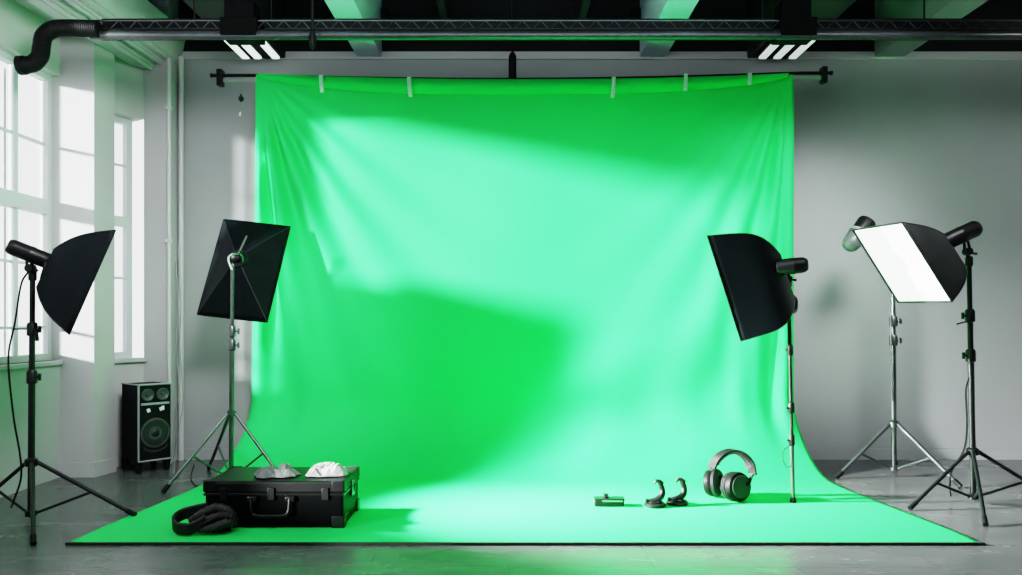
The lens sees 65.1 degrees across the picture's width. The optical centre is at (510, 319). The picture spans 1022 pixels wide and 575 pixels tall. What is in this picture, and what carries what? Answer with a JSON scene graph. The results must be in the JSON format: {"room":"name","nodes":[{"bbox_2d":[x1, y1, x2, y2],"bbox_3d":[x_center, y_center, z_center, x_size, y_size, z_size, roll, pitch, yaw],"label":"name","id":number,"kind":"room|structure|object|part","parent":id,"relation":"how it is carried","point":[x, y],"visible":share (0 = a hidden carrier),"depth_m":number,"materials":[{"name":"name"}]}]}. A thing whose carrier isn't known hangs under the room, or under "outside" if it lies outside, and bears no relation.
{"room":"studio","nodes":[
{"label":"studio","id":0,"kind":"room"},
{"bbox_2d":[37,37,113,462],"bbox_3d":[-3.660,-0.850,6.820,0.520,4.300,0.400,0,0,0],"label":"wall pier","id":1,"kind":"object","parent":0,"point":[83,92],"visible":0.55,"depth_m":6.62,"materials":[{"name":"paint"}]},
{"bbox_2d":[0,0,178,497],"bbox_3d":[-3.510,-0.850,3.250,0.820,4.300,8.900,0,0,0],"label":"wall","id":2,"kind":"structure","parent":0,"point":[139,94],"depth_m":7.26,"materials":[{"name":"paint"}]},
{"bbox_2d":[0,49,51,363],"bbox_3d":[-3.922,-0.845,5.950,0.255,2.350,1.340,0,0,0],"label":"window","id":3,"kind":"structure","parent":2,"relation":"in","point":[11,200],"depth_m":6.34,"materials":[{"name":"paint"}]},
{"bbox_3d":[-4.035,-0.850,5.990,0.030,2.300,0.920,0,0,0],"label":"frame","id":4,"kind":"part","parent":3,"relation":"part of","materials":[{"name":"grey paint"}]},
{"bbox_2d":[0,360,62,370],"bbox_3d":[-3.765,0.350,5.950,0.130,0.040,1.340,0,0,0],"label":"trim","id":5,"kind":"structure","parent":2,"relation":"attached to","point":[53,362],"depth_m":6.13,"materials":[{"name":"paint"}]},
{"bbox_2d":[59,457,115,476],"bbox_3d":[-3.509,1.240,6.668,0.429,0.120,0.190,0,0,-37],"label":"baseboard","id":6,"kind":"structure","parent":2,"relation":"attached to","point":[104,467],"depth_m":6.61,"materials":[{"name":"paint"}]},
{"bbox_2d":[14,0,184,69],"bbox_3d":[-3.508,-2.482,5.379,0.823,0.395,4.390,0,0,2],"label":"trim","id":7,"kind":"structure","parent":2,"relation":"attached to","point":[161,50],"depth_m":6.58,"materials":[{"name":"paint"}]},
{"bbox_2d":[114,115,131,358],"bbox_3d":[-3.614,-0.743,7.099,0.065,2.175,0.520,0,0,30],"label":"window","id":8,"kind":"structure","parent":2,"relation":"in","point":[125,221],"depth_m":7.28,"materials":[{"name":"paint"}]},
{"bbox_2d":[114,357,146,362],"bbox_3d":[-3.477,0.361,7.096,0.103,0.037,0.501,0,0,29],"label":"trim","id":9,"kind":"structure","parent":2,"relation":"attached to","point":[140,359],"depth_m":7.13,"materials":[{"name":"paint"}]},
{"bbox_2d":[165,56,183,463],"bbox_3d":[-3.077,-0.570,7.321,0.059,3.740,0.248,0,0,6],"label":"trim","id":10,"kind":"structure","parent":2,"relation":"attached to","point":[168,107],"depth_m":7.40,"materials":[{"name":"grey paint"}]},
{"bbox_2d":[224,40,281,58],"bbox_3d":[-2.292,-2.413,6.960,0.375,0.041,0.800,0,0,0],"label":"ceiling light","id":11,"kind":"object","parent":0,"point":[267,51],"visible":0.46,"depth_m":7.15,"materials":[{"name":"white plastic"}]},
{"bbox_2d":[0,460,1021,574],"bbox_3d":[0.750,1.350,3.130,10.100,0.100,9.060,0,0,0],"label":"floor","id":12,"kind":"structure","parent":0,"point":[1001,554],"depth_m":4.47,"materials":[{"name":"concrete"}]},
{"bbox_2d":[0,230,137,545],"bbox_3d":[-2.969,0.347,5.271,1.248,1.910,0.734,0,0,42],"label":"light","id":13,"kind":"object","parent":12,"relation":"on","point":[68,273],"visible":1,"depth_m":5.11,"materials":[{"name":"black metal"}]},
{"bbox_3d":[-3.399,1.101,5.314,0.544,0.373,0.026,0,0,22],"label":"leg","id":14,"kind":"part","parent":13,"relation":"part of","materials":[{"name":"black metal"}]},
{"bbox_3d":[-3.133,0.095,5.187,0.171,0.084,0.043,0,0,6],"label":"cable arm","id":15,"kind":"part","parent":13,"relation":"part of","materials":[{"name":"black plastic"}]},
{"bbox_3d":[-2.926,1.102,4.891,0.026,0.375,0.663,0,0,-32],"label":"leg","id":16,"kind":"part","parent":13,"relation":"part of","materials":[{"name":"black metal"}]},
{"bbox_3d":[-3.081,0.060,5.194,0.065,0.045,0.018,0,0,8],"label":"knob","id":17,"kind":"part","parent":13,"relation":"part of","materials":[{"name":"black plastic"}]},
{"bbox_3d":[-2.784,1.101,5.236,0.609,0.374,0.026,0,0,-6],"label":"leg","id":18,"kind":"part","parent":13,"relation":"part of","materials":[{"name":"black metal"}]},
{"bbox_2d":[121,382,172,473],"bbox_3d":[-3.150,0.920,6.923,0.328,0.760,0.302,0,0,40],"label":"loudspeaker","id":19,"kind":"object","parent":12,"relation":"on","point":[147,407],"visible":1,"depth_m":6.83,"materials":[{"name":"plastic"}]},
{"bbox_3d":[-3.324,1.246,6.913,0.056,0.109,0.056,0,0,40],"label":"leg","id":20,"kind":"part","parent":19,"relation":"part of","materials":[{"name":"plastic"}]},
{"bbox_3d":[-3.144,1.246,6.761,0.056,0.109,0.056,0,0,40],"label":"leg","id":21,"kind":"part","parent":19,"relation":"part of","materials":[{"name":"plastic"}]},
{"bbox_3d":[-3.170,1.246,7.096,0.056,0.109,0.056,0,0,40],"label":"leg","id":22,"kind":"part","parent":19,"relation":"part of","materials":[{"name":"plastic"}]},
{"bbox_3d":[-2.990,1.246,6.945,0.056,0.109,0.056,0,0,40],"label":"leg","id":23,"kind":"part","parent":19,"relation":"part of","materials":[{"name":"plastic"}]},
{"bbox_2d":[172,250,182,473],"bbox_3d":[-2.925,0.341,6.970,0.078,1.946,0.532,0,0,-13],"label":"cable","id":24,"kind":"object","parent":12,"relation":"on","point":[176,435],"visible":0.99,"depth_m":7.17,"materials":[{"name":"grey plastic"}]},
{"bbox_2d":[161,219,290,493],"bbox_3d":[-2.181,0.220,6.449,0.909,2.166,0.989,0,0,0],"label":"light","id":25,"kind":"object","parent":12,"relation":"on","point":[241,282],"visible":0.91,"depth_m":6.49,"materials":[{"name":"fabric"}]},
{"bbox_3d":[-2.415,1.007,6.148,0.504,0.550,0.026,0,0,-44],"label":"leg","id":26,"kind":"part","parent":25,"relation":"part of","materials":[{"name":"metal"}]},
{"bbox_3d":[-2.423,1.008,6.643,0.026,0.555,0.681,0,0,-34],"label":"leg","id":27,"kind":"part","parent":25,"relation":"part of","materials":[{"name":"metal"}]},
{"bbox_3d":[-2.148,-0.596,6.400,0.091,0.165,0.022,0,0,-34],"label":"tilt handle","id":28,"kind":"part","parent":25,"relation":"part of","materials":[{"name":"black plastic"}]},
{"bbox_3d":[-1.967,1.006,6.277,0.462,0.548,0.026,0,0,14],"label":"leg","id":29,"kind":"part","parent":25,"relation":"part of","materials":[{"name":"metal"}]},
{"bbox_2d":[65,73,985,544],"bbox_3d":[0.083,-0.430,5.851,5.305,3.458,2.480,0,0,0],"label":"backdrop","id":30,"kind":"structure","parent":12,"relation":"on","point":[502,303],"depth_m":6.99,"materials":[{"name":"fabric"}]},
{"bbox_2d":[171,502,238,535],"bbox_3d":[-1.858,1.202,4.855,0.390,0.165,0.222,0,0,0],"label":"strap","id":31,"kind":"object","parent":30,"relation":"on","point":[202,517],"visible":1,"depth_m":4.83,"materials":[{"name":"black fabric"}]},
{"bbox_2d":[203,466,359,527],"bbox_3d":[-1.460,1.143,5.190,0.897,0.291,0.547,0,0,0],"label":"equipment case","id":32,"kind":"object","parent":30,"relation":"on","point":[301,500],"visible":0.91,"depth_m":4.96,"materials":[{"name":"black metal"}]},
{"bbox_3d":[-1.603,1.107,4.950,0.060,0.035,0.026,0,0,0],"label":"handle mount","id":33,"kind":"part","parent":32,"relation":"part of","materials":[{"name":"grey metal"}]},
{"bbox_3d":[-1.485,1.161,4.935,0.258,0.114,0.038,0,0,0],"label":"handle","id":34,"kind":"part","parent":32,"relation":"part of","materials":[{"name":"grey metal"}]},
{"bbox_2d":[253,462,300,478],"bbox_3d":[-1.500,0.952,5.132,0.294,0.085,0.234,0,0,0],"label":"crumpled cloth","id":35,"kind":"object","parent":32,"relation":"on","point":[284,470],"visible":1,"depth_m":5.07,"materials":[{"name":"white fabric"}]},
{"bbox_3d":[-1.470,1.039,5.207,0.870,0.078,0.505,0,0,0],"label":"lid","id":36,"kind":"part","parent":32,"relation":"part of","materials":[{"name":"black plastic"}]},
{"bbox_3d":[-1.470,1.081,5.207,0.874,0.015,0.509,0,0,0],"label":"seam rail","id":37,"kind":"part","parent":32,"relation":"part of","materials":[{"name":"grey metal"}]},
{"bbox_3d":[-1.367,1.107,4.950,0.060,0.035,0.026,0,0,0],"label":"handle mount","id":38,"kind":"part","parent":32,"relation":"part of","materials":[{"name":"grey metal"}]},
{"bbox_2d":[305,462,348,476],"bbox_3d":[-1.183,0.955,5.170,0.276,0.078,0.214,0,0,0],"label":"crumpled cloth","id":39,"kind":"object","parent":32,"relation":"on","point":[325,469],"visible":1,"depth_m":5.10,"materials":[{"name":"white fabric"}]},
{"bbox_2d":[319,75,323,92],"bbox_3d":[-1.644,-2.058,7.006,0.045,0.167,0.150,0,0,0],"label":"tape strip","id":40,"kind":"object","parent":30,"relation":"attached to","point":[320,76],"visible":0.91,"depth_m":6.93,"materials":[{"name":"white plastic"}]},
{"bbox_2d":[407,77,412,96],"bbox_3d":[-0.878,-2.029,7.006,0.050,0.188,0.150,0,0,0],"label":"tape strip","id":41,"kind":"object","parent":30,"relation":"attached to","point":[408,78],"visible":0.95,"depth_m":6.93,"materials":[{"name":"fabric"}]},
{"bbox_2d":[593,493,624,506],"bbox_3d":[0.677,1.246,5.559,0.220,0.082,0.096,0,0,3],"label":"box","id":42,"kind":"object","parent":30,"relation":"on","point":[613,501],"visible":1,"depth_m":5.52,"materials":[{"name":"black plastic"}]},
{"bbox_3d":[0.681,1.241,5.560,0.212,0.016,0.095,0,0,3],"label":"plate","id":43,"kind":"part","parent":42,"relation":"part of","materials":[{"name":"green plastic"}]},
{"bbox_2d":[611,77,615,97],"bbox_3d":[0.888,-2.025,7.006,0.047,0.197,0.150,0,0,0],"label":"tape strip","id":44,"kind":"object","parent":30,"relation":"attached to","point":[612,78],"visible":0.94,"depth_m":6.93,"materials":[{"name":"white plastic"}]},
{"bbox_2d":[644,479,665,507],"bbox_3d":[0.997,1.194,5.540,0.152,0.187,0.152,0,0,0],"label":"clamp","id":45,"kind":"object","parent":30,"relation":"on","point":[655,502],"visible":1,"depth_m":5.51,"materials":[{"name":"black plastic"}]},
{"bbox_2d":[666,477,687,505],"bbox_3d":[1.162,1.194,5.600,0.152,0.187,0.152,0,0,0],"label":"clamp","id":46,"kind":"object","parent":30,"relation":"on","point":[678,500],"visible":1,"depth_m":5.57,"materials":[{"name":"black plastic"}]},
{"bbox_2d":[682,73,687,90],"bbox_3d":[1.516,-2.071,7.006,0.041,0.167,0.150,0,0,0],"label":"tape strip","id":47,"kind":"object","parent":30,"relation":"attached to","point":[685,75],"visible":0.93,"depth_m":6.93,"materials":[{"name":"fabric"}]},
{"bbox_2d":[703,448,756,501],"bbox_3d":[1.555,1.110,5.744,0.362,0.363,0.220,0,0,44],"label":"headphones","id":48,"kind":"object","parent":30,"relation":"on","point":[735,486],"visible":1,"depth_m":5.72,"materials":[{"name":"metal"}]},
{"bbox_2d":[703,469,713,495],"bbox_3d":[1.459,1.185,5.842,0.080,0.197,0.196,0,0,36],"label":"ear cup","id":49,"kind":"object","parent":48,"relation":"on","point":[708,477],"depth_m":5.77,"materials":[{"name":"black plastic"}]},
{"bbox_2d":[710,469,722,495],"bbox_3d":[1.499,1.182,5.813,0.059,0.198,0.198,0,0,36],"label":"cushion","id":50,"kind":"object","parent":48,"relation":"on","point":[716,475],"depth_m":5.76,"materials":[{"name":"black leather"}]},
{"bbox_2d":[720,471,733,500],"bbox_3d":[1.589,1.187,5.722,0.207,0.209,0.081,0,0,-26],"label":"cushion","id":51,"kind":"object","parent":48,"relation":"on","point":[728,476],"depth_m":5.66,"materials":[{"name":"black leather"}]},
{"bbox_2d":[725,471,750,501],"bbox_3d":[1.613,1.183,5.671,0.211,0.212,0.080,0,0,-26],"label":"ear cup","id":52,"kind":"object","parent":48,"relation":"on","point":[737,485],"depth_m":5.64,"materials":[{"name":"black plastic"}]},
{"bbox_2d":[746,73,751,84],"bbox_3d":[2.072,-2.099,7.006,0.039,0.119,0.150,0,0,0],"label":"tape strip","id":53,"kind":"object","parent":30,"relation":"attached to","point":[748,74],"visible":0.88,"depth_m":6.93,"materials":[{"name":"fabric"}]},
{"bbox_2d":[707,233,808,502],"bbox_3d":[1.712,0.336,5.734,0.688,1.908,0.528,0,0,5],"label":"light","id":54,"kind":"object","parent":30,"relation":"on","point":[756,281],"visible":1,"depth_m":5.50,"materials":[{"name":"fabric"}]},
{"bbox_3d":[2.018,-0.113,5.711,0.058,0.145,0.072,0,0,0],"label":"plate","id":55,"kind":"part","parent":54,"relation":"part of","materials":[{"name":"black plastic"}]},
{"bbox_2d":[835,216,962,487],"bbox_3d":[3.067,0.218,6.644,0.842,2.169,0.980,0,0,0],"label":"light","id":56,"kind":"object","parent":12,"relation":"on","point":[850,243],"visible":0.81,"depth_m":6.59,"materials":[{"name":"metal"}]},
{"bbox_3d":[2.903,1.067,6.578,0.480,0.436,0.030,0,0,-9],"label":"leg","id":57,"kind":"part","parent":56,"relation":"part of","materials":[{"name":"metal"}]},
{"bbox_3d":[3.134,0.247,6.590,0.022,0.824,0.014,0,0,0],"label":"rod","id":58,"kind":"part","parent":56,"relation":"part of","materials":[{"name":"metal"}]},
{"bbox_3d":[3.325,1.067,6.386,0.030,0.437,0.507,0,0,-34],"label":"leg","id":59,"kind":"part","parent":56,"relation":"part of","materials":[{"name":"metal"}]},
{"bbox_2d":[852,221,1021,526],"bbox_3d":[3.161,0.307,5.403,1.398,1.991,0.766,0,0,0],"label":"light","id":60,"kind":"object","parent":12,"relation":"on","point":[917,263],"visible":1,"depth_m":5.51,"materials":[{"name":"black metal"}]},
{"bbox_2d":[855,224,948,300],"bbox_3d":[2.694,-0.387,5.531,0.311,0.514,0.563,0,0,-13],"label":"diffuser","id":61,"kind":"object","parent":60,"relation":"attached to","point":[910,259],"depth_m":5.44,"materials":[{"name":"white fabric"}]},
{"bbox_3d":[2.974,1.101,5.542,0.515,0.372,0.026,0,0,-18],"label":"leg","id":62,"kind":"part","parent":60,"relation":"part of","materials":[{"name":"black metal"}]},
{"bbox_3d":[3.112,1.101,5.321,0.026,0.374,0.613,0,0,24],"label":"leg","id":63,"kind":"part","parent":60,"relation":"part of","materials":[{"name":"black metal"}]},
{"bbox_3d":[3.559,1.101,5.589,0.566,0.373,0.026,0,0,8],"label":"leg","id":64,"kind":"part","parent":60,"relation":"part of","materials":[{"name":"black metal"}]},
{"bbox_2d":[179,0,1021,50],"bbox_3d":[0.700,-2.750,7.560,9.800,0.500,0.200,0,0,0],"label":"ceiling","id":65,"kind":"structure","parent":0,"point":[295,9],"depth_m":7.46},
{"bbox_2d":[184,60,1021,448],"bbox_3d":[1.250,-0.573,7.560,8.700,3.745,0.200,0,0,0],"label":"wall","id":66,"kind":"structure","parent":0,"point":[936,144],"depth_m":7.46,"materials":[{"name":"paint"}]},
{"bbox_2d":[183,0,285,57],"bbox_3d":[-2.300,-2.717,4.230,0.400,0.565,6.460,0,0,0],"label":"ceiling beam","id":67,"kind":"structure","parent":66,"relation":"attached to","point":[205,9],"depth_m":6.71,"materials":[{"name":"paint"}]},
{"bbox_2d":[309,0,315,48],"bbox_3d":[-1.389,-2.279,5.600,0.050,0.763,0.050,0,0,0],"label":"hanging cable","id":68,"kind":"object","parent":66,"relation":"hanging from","point":[312,36],"visible":1,"depth_m":5.59,"materials":[{"name":"black rubber"}]},
{"bbox_3d":[-1.389,-2.345,5.600,0.020,0.630,0.020,0,0,-23],"label":"cord","id":69,"kind":"part","parent":68,"relation":"part of","materials":[{"name":"black rubber"}]},
{"bbox_2d":[325,0,381,56],"bbox_3d":[-1.317,-2.725,4.230,0.225,0.550,6.460,0,0,0],"label":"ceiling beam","id":70,"kind":"structure","parent":66,"relation":"attached to","point":[340,9],"depth_m":6.76,"materials":[{"name":"paint"}]},
{"bbox_2d":[182,51,1021,59],"bbox_3d":[1.250,-2.464,7.549,8.700,0.072,0.222,0,0,0],"label":"trim","id":71,"kind":"structure","parent":66,"relation":"attached to","point":[188,55],"depth_m":7.45,"materials":[{"name":"paint"}]},
{"bbox_2d":[184,449,1021,459],"bbox_3d":[1.250,1.250,7.456,8.700,0.100,0.028,0,0,0],"label":"baseboard","id":72,"kind":"structure","parent":66,"relation":"attached to","point":[203,454],"depth_m":7.44,"materials":[{"name":"paint"}]},
{"bbox_2d":[756,40,815,58],"bbox_3d":[2.442,-2.413,6.960,0.375,0.041,0.800,0,0,0],"label":"ceiling light","id":73,"kind":"object","parent":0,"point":[769,51],"visible":0.46,"depth_m":7.14,"materials":[{"name":"white plastic"}]},
{"bbox_3d":[0.750,-3.050,3.130,10.100,0.100,9.060,0,0,0],"label":"ceiling","id":74,"kind":"structure","parent":0,"visible":0},
{"bbox_2d":[436,0,450,18],"bbox_3d":[-0.590,-2.825,4.230,0.060,0.350,6.460,0,0,0],"label":"trim","id":75,"kind":"structure","parent":74,"relation":"attached to","point":[444,6],"depth_m":6.94,"materials":[{"name":"paint"}]},
{"bbox_2d":[509,40,515,77],"bbox_3d":[0.013,-2.566,7.080,0.068,0.867,0.068,0,0,0],"label":"hanger","id":76,"kind":"object","parent":74,"relation":"hanging from","point":[512,57],"visible":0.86,"depth_m":7.05,"materials":[{"name":"black metal"}]},
{"bbox_2d":[210,66,832,86],"bbox_3d":[0.093,-2.146,7.060,5.501,0.167,0.080,0,0,0],"label":"crossbar","id":77,"kind":"object","parent":76,"relation":"hanging from","point":[822,74],"visible":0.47,"depth_m":7.05,"materials":[{"name":"paint"}]},
{"bbox_2d":[238,87,243,115],"bbox_3d":[-2.376,-1.951,7.040,0.051,0.316,0.051,0,0,0],"label":"hook","id":78,"kind":"object","parent":77,"relation":"hanging from","point":[240,98],"visible":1,"depth_m":7.03,"materials":[{"name":"grey metal"}]},
{"bbox_2d":[89,0,1021,44],"bbox_3d":[1.279,-2.509,5.825,8.603,0.983,0.210,0,0,0],"label":"lighting truss","id":79,"kind":"object","parent":74,"relation":"hanging from","point":[241,23],"visible":0.98,"depth_m":5.75,"materials":[{"name":"grey metal"}]},
{"bbox_2d":[13,19,102,74],"bbox_3d":[-3.233,-1.949,5.720,0.578,0.395,0.134,0,0,0],"label":"flexible duct","id":80,"kind":"object","parent":79,"relation":"attached to","point":[39,55],"visible":1,"depth_m":5.67,"materials":[{"name":"black plastic"}]},
{"bbox_3d":[-1.966,-2.588,5.830,0.229,0.826,0.160,0,0,0],"label":"hoist motor","id":81,"kind":"part","parent":79,"relation":"part of","materials":[{"name":"black metal"}]},
{"bbox_3d":[-1.747,-2.575,5.830,0.010,0.850,0.012,0,0,0],"label":"hanger rod","id":82,"kind":"part","parent":79,"relation":"part of","materials":[{"name":"black metal"}]},
{"bbox_3d":[0.007,-2.575,5.830,0.010,0.850,0.012,0,0,0],"label":"hanger rod","id":83,"kind":"part","parent":79,"relation":"part of","materials":[{"name":"black metal"}]},
{"bbox_2d":[100,30,1021,30],"bbox_3d":[1.280,-2.076,5.830,8.600,0.008,0.200,0,0,0],"label":"cable tray","id":84,"kind":"object","parent":79,"relation":"on","point":[100,30],"depth_m":5.73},
{"bbox_3d":[1.280,-2.155,5.910,8.600,0.140,0.010,0,0,0],"label":"panel","id":85,"kind":"part","parent":79,"relation":"part of","materials":[{"name":"black metal"}]},
{"bbox_3d":[2.045,-2.588,5.830,0.229,0.826,0.160,0,0,0],"label":"hoist motor","id":86,"kind":"part","parent":79,"relation":"part of","materials":[{"name":"black metal"}]},
{"bbox_3d":[3.012,-2.575,5.830,0.010,0.850,0.012,0,0,0],"label":"hanger rod","id":87,"kind":"part","parent":79,"relation":"part of","materials":[{"name":"black metal"}]},
{"bbox_2d":[575,0,590,18],"bbox_3d":[0.630,-2.825,4.230,0.060,0.350,6.460,0,0,0],"label":"trim","id":88,"kind":"structure","parent":74,"relation":"attached to","point":[581,6],"depth_m":6.94,"materials":[{"name":"paint"}]},
{"bbox_2d":[640,0,698,56],"bbox_3d":[1.320,-2.725,4.230,0.240,0.550,6.460,0,0,0],"label":"ceiling beam","id":89,"kind":"structure","parent":74,"relation":"attached to","point":[650,9],"depth_m":6.74,"materials":[{"name":"paint"}]},
{"bbox_2d":[747,0,855,57],"bbox_3d":[2.415,-2.717,4.230,0.430,0.565,6.460,0,0,0],"label":"ceiling beam","id":90,"kind":"structure","parent":74,"relation":"attached to","point":[821,9],"depth_m":6.73,"materials":[{"name":"paint"}]},
{"bbox_2d":[875,0,987,56],"bbox_3d":[3.525,-2.725,4.230,0.270,0.550,6.460,0,0,0],"label":"ceiling beam","id":91,"kind":"structure","parent":74,"relation":"attached to","point":[884,9],"depth_m":6.88,"materials":[{"name":"grey paint"}]}
]}

